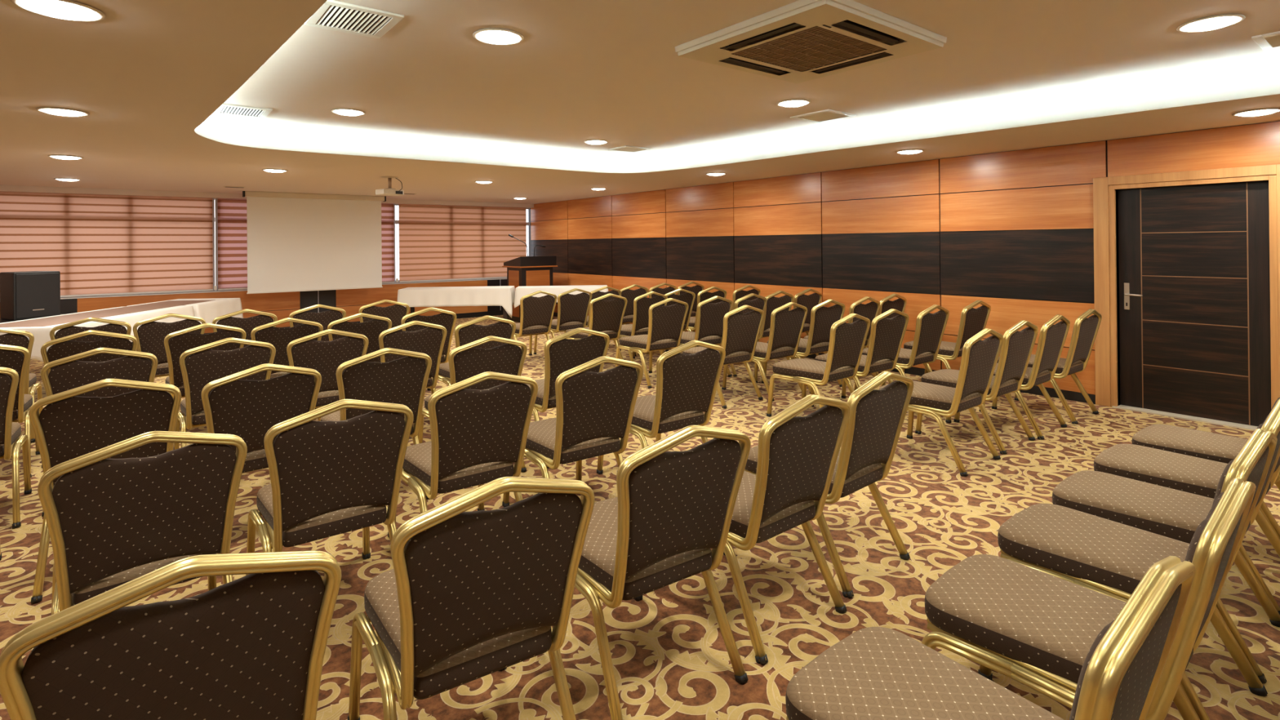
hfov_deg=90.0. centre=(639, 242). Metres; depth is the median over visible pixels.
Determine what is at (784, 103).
diffuser
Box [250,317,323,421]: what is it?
banquet chair
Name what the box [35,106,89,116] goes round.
recessed light
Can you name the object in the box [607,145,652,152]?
ceiling vent
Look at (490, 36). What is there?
recessed light
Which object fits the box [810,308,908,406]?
banquet chair
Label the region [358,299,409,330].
banquet chair
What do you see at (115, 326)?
banquet chair
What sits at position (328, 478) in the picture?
banquet chair
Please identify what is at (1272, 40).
ceiling vent
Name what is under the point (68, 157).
diffuser
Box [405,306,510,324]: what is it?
trestle table
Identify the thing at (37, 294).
grille
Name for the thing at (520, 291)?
tablecloth
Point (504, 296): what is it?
tablecloth
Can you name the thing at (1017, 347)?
banquet chair
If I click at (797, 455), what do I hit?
banquet chair
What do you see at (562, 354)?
banquet chair
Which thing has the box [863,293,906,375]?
banquet chair
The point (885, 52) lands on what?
outlet
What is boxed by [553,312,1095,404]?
baseboard
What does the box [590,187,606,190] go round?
recessed light
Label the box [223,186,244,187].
ceiling vent
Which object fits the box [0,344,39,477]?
banquet chair
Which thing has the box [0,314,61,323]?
table
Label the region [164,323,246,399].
banquet chair
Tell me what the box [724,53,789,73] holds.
outlet
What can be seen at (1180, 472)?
banquet chair
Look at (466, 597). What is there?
banquet chair
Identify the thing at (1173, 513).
banquet chair
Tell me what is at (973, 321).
banquet chair
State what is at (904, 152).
diffuser
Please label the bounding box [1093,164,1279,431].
door
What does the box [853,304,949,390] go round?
banquet chair
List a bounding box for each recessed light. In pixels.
[10,0,106,22]
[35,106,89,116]
[48,155,84,159]
[53,177,80,181]
[262,168,288,172]
[330,108,365,115]
[472,28,524,44]
[474,180,493,183]
[583,139,608,144]
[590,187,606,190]
[706,172,725,175]
[776,98,810,106]
[895,149,924,154]
[1176,13,1245,32]
[1232,107,1279,116]
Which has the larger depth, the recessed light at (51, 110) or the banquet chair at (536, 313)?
the banquet chair at (536, 313)
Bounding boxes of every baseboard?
[131,310,502,343]
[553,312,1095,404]
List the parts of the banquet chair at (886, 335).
leg, leg, seat, leg, frame, leg, backrest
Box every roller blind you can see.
[0,191,217,297]
[217,198,394,290]
[395,204,526,282]
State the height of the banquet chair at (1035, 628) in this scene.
0.932 m
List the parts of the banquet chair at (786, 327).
leg, leg, leg, seat, frame, backrest, leg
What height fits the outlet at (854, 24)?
0.026 m
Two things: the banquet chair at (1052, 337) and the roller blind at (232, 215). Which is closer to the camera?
the banquet chair at (1052, 337)
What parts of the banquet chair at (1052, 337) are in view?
leg, seat, leg, frame, leg, backrest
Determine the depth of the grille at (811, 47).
3.49 m
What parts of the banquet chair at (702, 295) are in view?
seat, frame, backrest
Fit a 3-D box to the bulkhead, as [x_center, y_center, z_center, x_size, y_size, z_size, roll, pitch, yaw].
[-6.951,-0.779,10.661,11.480,0.100,0.360,0,0,-38]
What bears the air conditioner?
attached to the ceiling
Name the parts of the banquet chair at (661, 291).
backrest, frame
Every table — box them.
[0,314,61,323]
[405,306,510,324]
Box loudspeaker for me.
[0,271,60,320]
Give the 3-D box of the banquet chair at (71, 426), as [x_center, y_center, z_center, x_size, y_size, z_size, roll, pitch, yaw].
[-2.535,1.072,3.102,0.524,0.932,0.723,0,0,-35]
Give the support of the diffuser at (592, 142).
attached to the recessed light at (591, 141)
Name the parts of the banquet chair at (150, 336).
seat, cross rail, backrest, frame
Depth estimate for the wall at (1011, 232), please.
7.24 m
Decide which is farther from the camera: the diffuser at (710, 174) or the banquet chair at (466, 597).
the diffuser at (710, 174)
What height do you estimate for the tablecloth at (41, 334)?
0.392 m
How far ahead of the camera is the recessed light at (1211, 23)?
3.22 m
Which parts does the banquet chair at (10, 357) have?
backrest, frame, seat, leg, leg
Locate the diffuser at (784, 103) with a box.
[779,100,807,106]
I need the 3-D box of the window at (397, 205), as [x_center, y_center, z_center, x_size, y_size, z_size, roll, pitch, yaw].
[-3.603,0.004,13.342,2.910,1.595,0.050,0,0,-38]
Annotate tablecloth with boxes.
[0,305,195,361]
[128,297,243,328]
[396,285,515,318]
[514,284,608,307]
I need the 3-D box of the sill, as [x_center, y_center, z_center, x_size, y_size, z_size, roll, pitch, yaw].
[-6.952,0.818,10.677,11.480,0.016,0.110,0,0,-38]
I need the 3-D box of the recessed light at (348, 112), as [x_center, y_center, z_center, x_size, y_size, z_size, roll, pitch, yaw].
[-2.376,-1.053,5.217,0.262,0.026,0.262,0,0,-38]
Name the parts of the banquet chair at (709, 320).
seat, frame, backrest, leg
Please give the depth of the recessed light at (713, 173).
8.17 m
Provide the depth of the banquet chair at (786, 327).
6.22 m
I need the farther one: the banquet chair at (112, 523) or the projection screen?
the projection screen
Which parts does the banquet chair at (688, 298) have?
frame, backrest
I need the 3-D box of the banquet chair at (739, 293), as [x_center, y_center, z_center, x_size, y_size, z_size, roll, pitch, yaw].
[1.279,1.053,9.021,0.524,0.932,0.723,0,0,-38]
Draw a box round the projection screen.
[242,191,386,293]
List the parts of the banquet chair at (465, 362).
leg, seat, frame, backrest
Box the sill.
[60,278,506,299]
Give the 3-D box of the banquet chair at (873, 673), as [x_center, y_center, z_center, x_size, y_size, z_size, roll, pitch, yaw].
[0.705,1.038,1.382,0.524,0.932,0.723,0,0,-39]
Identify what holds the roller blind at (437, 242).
attached to the window at (397, 205)
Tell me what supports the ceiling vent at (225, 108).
in the ceiling
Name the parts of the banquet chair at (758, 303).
leg, frame, backrest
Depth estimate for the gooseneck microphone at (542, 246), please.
12.59 m
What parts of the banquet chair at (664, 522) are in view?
leg, seat, frame, backrest, leg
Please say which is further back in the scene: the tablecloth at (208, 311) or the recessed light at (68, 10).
the tablecloth at (208, 311)
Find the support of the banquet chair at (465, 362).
on the floor
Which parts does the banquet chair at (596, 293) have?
frame, backrest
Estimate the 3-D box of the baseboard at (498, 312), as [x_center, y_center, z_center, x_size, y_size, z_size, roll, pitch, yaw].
[-6.914,1.539,10.634,11.480,0.100,0.012,0,0,-38]
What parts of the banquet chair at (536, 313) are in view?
seat, leg, cross rail, frame, backrest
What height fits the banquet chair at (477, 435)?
0.932 m
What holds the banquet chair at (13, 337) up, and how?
on the floor
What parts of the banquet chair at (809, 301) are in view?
seat, frame, backrest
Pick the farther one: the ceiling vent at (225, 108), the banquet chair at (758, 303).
the banquet chair at (758, 303)
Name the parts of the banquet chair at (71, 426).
leg, frame, backrest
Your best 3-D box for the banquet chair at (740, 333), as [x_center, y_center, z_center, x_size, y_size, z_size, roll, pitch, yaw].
[0.779,1.050,6.196,0.524,0.932,0.723,0,0,-38]
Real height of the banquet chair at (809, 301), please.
0.932 m
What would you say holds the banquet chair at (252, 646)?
on the floor
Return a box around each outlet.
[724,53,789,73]
[725,22,801,48]
[815,48,889,71]
[835,19,899,43]
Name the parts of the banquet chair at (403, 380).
seat, frame, backrest, leg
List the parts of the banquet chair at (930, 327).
seat, leg, frame, leg, backrest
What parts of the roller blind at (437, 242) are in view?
pull chain, rail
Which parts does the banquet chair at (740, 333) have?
seat, leg, backrest, frame, leg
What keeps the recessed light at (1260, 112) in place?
in the ceiling
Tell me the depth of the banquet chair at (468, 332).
5.27 m
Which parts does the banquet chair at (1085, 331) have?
leg, seat, leg, frame, backrest, leg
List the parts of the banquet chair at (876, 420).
seat, frame, leg, backrest, leg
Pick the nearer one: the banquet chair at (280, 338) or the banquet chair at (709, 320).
the banquet chair at (280, 338)
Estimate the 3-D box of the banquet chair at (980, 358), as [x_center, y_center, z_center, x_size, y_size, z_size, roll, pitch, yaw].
[2.076,1.034,4.468,0.524,0.932,0.723,0,0,-39]
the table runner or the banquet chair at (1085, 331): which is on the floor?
the banquet chair at (1085, 331)
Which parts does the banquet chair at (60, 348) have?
backrest, frame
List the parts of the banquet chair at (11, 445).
backrest, frame, seat, leg, leg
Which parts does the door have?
handle plate, lever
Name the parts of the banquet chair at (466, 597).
leg, leg, seat, backrest, leg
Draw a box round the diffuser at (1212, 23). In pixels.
[1182,16,1238,31]
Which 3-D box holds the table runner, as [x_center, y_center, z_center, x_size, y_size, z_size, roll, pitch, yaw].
[-6.237,0.825,7.650,0.620,0.003,2.950,0,0,-5]
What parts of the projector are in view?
ceiling plate, connector panel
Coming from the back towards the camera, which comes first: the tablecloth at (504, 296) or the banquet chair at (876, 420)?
the tablecloth at (504, 296)
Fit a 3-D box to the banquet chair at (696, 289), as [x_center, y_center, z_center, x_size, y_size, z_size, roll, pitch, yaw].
[0.583,1.061,9.937,0.524,0.932,0.723,0,0,-38]
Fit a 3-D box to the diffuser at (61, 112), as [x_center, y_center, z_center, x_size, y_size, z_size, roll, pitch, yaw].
[-3.752,-0.840,4.165,0.214,0.024,0.214,0,0,-38]
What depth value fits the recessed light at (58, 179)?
8.15 m
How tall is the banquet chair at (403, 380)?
0.932 m
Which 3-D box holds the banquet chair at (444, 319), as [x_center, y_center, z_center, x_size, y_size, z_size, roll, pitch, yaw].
[-2.165,1.076,6.232,0.524,0.932,0.723,0,0,-39]
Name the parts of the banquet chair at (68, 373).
frame, backrest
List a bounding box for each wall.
[60,279,506,333]
[528,120,1279,405]
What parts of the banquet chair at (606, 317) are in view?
seat, frame, backrest, leg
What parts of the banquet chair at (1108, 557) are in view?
leg, seat, frame, leg, leg, backrest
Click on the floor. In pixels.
(670, 658)
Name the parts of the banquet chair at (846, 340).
leg, leg, leg, seat, frame, backrest, leg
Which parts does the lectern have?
panel, panel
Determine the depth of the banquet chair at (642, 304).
7.71 m
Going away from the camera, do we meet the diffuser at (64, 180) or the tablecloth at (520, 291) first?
the diffuser at (64, 180)
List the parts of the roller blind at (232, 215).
rail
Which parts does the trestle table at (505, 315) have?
leg, leg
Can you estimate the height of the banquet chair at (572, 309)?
0.932 m
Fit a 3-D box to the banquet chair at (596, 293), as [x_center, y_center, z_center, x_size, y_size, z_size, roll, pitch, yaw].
[-0.664,1.070,9.031,0.524,0.932,0.723,0,0,-38]
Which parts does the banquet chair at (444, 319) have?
frame, backrest, seat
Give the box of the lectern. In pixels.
[502,256,557,322]
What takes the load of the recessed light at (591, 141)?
in the ceiling
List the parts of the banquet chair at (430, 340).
backrest, seat, leg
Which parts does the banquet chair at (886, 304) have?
frame, backrest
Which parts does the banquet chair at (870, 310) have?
seat, frame, backrest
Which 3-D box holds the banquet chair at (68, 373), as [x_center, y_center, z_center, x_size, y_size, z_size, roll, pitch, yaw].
[-3.329,1.081,3.978,0.524,0.932,0.723,0,0,-38]
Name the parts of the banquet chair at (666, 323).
leg, leg, seat, leg, frame, cross rail, backrest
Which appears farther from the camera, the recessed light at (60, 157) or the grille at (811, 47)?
the recessed light at (60, 157)
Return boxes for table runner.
[0,300,211,327]
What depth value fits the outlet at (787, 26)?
3.26 m
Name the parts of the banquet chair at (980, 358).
leg, seat, leg, frame, backrest, leg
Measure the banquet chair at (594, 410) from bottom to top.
0.932 m
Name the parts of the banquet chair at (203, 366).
leg, leg, seat, cross rail, backrest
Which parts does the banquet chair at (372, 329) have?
backrest, frame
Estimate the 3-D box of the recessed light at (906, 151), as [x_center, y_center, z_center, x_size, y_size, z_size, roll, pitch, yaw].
[2.681,-0.893,6.356,0.262,0.026,0.262,0,0,-38]
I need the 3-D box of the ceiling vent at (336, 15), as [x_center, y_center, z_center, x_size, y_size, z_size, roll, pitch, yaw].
[-1.385,-1.074,3.095,0.355,0.012,0.400,0,0,-38]
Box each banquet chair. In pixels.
[0,328,43,442]
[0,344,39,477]
[0,367,31,528]
[0,550,341,719]
[28,378,181,603]
[37,431,247,615]
[40,329,137,467]
[40,347,157,516]
[49,317,131,342]
[133,313,205,377]
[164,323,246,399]
[173,337,275,449]
[200,363,321,473]
[212,309,277,346]
[245,399,413,575]
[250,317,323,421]
[286,328,368,408]
[288,304,346,341]
[315,312,391,408]
[320,347,431,498]
[347,476,595,719]
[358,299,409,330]
[378,320,446,394]
[387,371,537,537]
[400,306,456,391]
[417,335,527,471]
[431,315,515,395]
[502,355,643,506]
[510,290,557,355]
[524,327,609,467]
[533,288,591,354]
[565,293,626,359]
[574,425,751,719]
[582,285,621,351]
[596,340,725,474]
[615,297,688,388]
[616,291,667,369]
[617,284,648,350]
[623,282,677,324]
[635,288,695,355]
[653,394,849,664]
[660,295,733,377]
[665,286,726,351]
[677,281,704,316]
[682,305,764,408]
[720,293,767,377]
[721,302,807,400]
[731,284,760,311]
[744,371,913,597]
[757,288,822,359]
[757,290,793,363]
[761,298,844,394]
[766,313,870,417]
[785,555,1195,719]
[800,296,879,386]
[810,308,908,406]
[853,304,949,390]
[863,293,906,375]
[878,328,1003,476]
[902,300,991,373]
[915,320,1038,454]
[921,477,1256,719]
[953,314,1070,439]
[991,308,1102,424]
[997,428,1277,719]
[1052,398,1279,683]
[1093,397,1279,614]
[1132,424,1279,539]
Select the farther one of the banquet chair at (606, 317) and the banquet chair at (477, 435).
the banquet chair at (606, 317)
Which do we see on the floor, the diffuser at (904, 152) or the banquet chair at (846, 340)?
the banquet chair at (846, 340)
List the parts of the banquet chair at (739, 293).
backrest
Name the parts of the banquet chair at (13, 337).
backrest, frame, seat, leg, leg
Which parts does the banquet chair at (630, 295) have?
seat, backrest, frame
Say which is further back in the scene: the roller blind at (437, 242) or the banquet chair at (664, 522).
the roller blind at (437, 242)
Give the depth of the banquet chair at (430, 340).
4.96 m
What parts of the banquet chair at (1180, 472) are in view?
seat, leg, leg, frame, backrest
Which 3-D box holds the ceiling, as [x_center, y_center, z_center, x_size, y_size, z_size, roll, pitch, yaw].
[-2.333,-1.016,4.811,11.740,0.302,15.270,0,0,-38]
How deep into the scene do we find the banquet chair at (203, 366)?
4.06 m
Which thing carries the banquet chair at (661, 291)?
on the floor
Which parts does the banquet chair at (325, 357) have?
seat, backrest, frame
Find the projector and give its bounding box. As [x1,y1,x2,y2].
[375,176,404,195]
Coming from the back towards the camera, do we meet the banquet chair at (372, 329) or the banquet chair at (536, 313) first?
the banquet chair at (536, 313)
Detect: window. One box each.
[60,198,215,297]
[215,198,396,291]
[395,204,529,283]
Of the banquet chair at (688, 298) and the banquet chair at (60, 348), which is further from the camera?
the banquet chair at (688, 298)
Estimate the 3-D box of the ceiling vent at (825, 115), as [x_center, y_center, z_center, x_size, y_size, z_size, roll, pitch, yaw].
[1.591,-1.094,5.566,0.400,0.012,0.400,0,0,-38]
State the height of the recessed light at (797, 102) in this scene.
0.026 m
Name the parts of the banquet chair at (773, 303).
seat, frame, backrest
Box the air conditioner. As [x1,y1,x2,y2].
[675,0,946,83]
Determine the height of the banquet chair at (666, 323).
0.932 m
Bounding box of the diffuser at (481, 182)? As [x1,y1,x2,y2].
[476,181,491,183]
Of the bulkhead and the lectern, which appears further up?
the bulkhead
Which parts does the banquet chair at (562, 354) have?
leg, seat, frame, backrest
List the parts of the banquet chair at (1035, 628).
leg, leg, leg, seat, leg, backrest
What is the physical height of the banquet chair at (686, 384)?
0.932 m
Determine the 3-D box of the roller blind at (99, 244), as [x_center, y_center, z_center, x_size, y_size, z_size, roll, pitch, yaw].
[-9.217,0.031,8.846,5.625,1.572,0.048,0,0,-38]
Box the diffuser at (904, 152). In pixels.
[898,150,921,154]
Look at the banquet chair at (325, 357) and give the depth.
4.48 m
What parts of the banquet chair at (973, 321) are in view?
seat, leg, frame, backrest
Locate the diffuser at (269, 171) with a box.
[264,169,284,172]
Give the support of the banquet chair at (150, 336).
on the floor
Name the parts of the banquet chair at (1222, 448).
seat, leg, leg, frame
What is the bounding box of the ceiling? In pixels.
[0,0,1279,204]
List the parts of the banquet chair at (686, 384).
leg, leg, leg, seat, frame, backrest, leg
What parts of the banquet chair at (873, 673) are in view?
seat, backrest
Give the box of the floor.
[0,315,1279,719]
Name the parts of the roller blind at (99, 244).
rail, pull chain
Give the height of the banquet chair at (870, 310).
0.932 m
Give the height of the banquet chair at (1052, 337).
0.932 m
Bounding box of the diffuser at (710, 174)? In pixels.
[707,173,724,175]
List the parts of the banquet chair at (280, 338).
seat, frame, backrest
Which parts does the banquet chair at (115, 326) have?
backrest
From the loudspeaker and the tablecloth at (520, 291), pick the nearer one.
the loudspeaker
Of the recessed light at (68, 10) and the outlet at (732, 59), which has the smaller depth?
the recessed light at (68, 10)
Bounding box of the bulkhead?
[0,185,533,208]
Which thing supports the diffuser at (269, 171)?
attached to the recessed light at (265, 170)
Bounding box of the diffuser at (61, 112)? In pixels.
[41,108,84,116]
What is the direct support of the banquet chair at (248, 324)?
on the floor
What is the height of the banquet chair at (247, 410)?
0.932 m
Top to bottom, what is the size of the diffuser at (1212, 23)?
0.024 m
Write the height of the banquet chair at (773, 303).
0.932 m
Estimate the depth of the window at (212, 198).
10.59 m
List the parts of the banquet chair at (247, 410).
seat, frame, backrest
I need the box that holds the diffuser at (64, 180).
[56,178,78,181]
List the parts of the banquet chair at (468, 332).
leg, seat, leg, backrest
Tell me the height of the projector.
0.235 m
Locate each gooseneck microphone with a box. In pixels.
[508,234,528,256]
[533,244,546,256]
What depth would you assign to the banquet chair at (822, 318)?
6.47 m
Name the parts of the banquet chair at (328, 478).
leg, leg, seat, backrest, leg, leg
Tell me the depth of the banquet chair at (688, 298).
8.26 m
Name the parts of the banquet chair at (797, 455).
leg, seat, frame, backrest, leg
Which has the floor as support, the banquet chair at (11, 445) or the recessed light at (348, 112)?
the banquet chair at (11, 445)
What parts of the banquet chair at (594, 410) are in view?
leg, leg, seat, leg, frame, backrest, leg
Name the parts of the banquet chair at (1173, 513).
seat, leg, leg, frame, backrest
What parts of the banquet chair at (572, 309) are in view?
leg, leg, seat, frame, backrest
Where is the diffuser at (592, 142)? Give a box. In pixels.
[586,140,605,144]
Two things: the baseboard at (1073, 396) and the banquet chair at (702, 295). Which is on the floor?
the banquet chair at (702, 295)
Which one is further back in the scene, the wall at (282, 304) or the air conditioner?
the wall at (282, 304)
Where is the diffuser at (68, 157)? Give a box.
[51,155,79,159]
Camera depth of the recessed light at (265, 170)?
7.39 m
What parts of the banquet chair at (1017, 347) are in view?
leg, seat, leg, frame, backrest, leg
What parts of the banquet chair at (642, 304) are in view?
leg, seat, frame, backrest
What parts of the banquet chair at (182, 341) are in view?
seat, backrest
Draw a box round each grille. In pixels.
[15,272,58,318]
[733,26,884,71]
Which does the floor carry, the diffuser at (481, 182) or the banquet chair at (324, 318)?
the banquet chair at (324, 318)
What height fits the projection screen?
1.645 m
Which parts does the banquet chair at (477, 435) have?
leg, leg, seat, frame, leg, backrest, leg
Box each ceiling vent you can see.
[213,103,272,118]
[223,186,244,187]
[304,0,404,38]
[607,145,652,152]
[790,109,856,123]
[1251,31,1279,50]
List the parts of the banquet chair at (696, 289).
backrest, seat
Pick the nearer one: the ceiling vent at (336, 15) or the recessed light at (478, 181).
the ceiling vent at (336, 15)
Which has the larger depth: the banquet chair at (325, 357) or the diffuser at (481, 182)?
the diffuser at (481, 182)
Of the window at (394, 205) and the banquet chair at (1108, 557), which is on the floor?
the banquet chair at (1108, 557)
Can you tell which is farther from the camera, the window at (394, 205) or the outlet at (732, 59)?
the window at (394, 205)
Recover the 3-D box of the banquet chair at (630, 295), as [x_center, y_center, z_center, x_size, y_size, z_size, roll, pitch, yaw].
[-0.281,1.067,9.383,0.524,0.932,0.723,0,0,-39]
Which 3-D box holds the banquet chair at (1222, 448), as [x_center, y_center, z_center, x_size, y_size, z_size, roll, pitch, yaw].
[2.987,1.023,3.264,0.524,0.932,0.723,0,0,-38]
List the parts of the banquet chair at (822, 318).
leg, seat, leg, frame, backrest, leg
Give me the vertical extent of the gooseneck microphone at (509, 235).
0.447 m

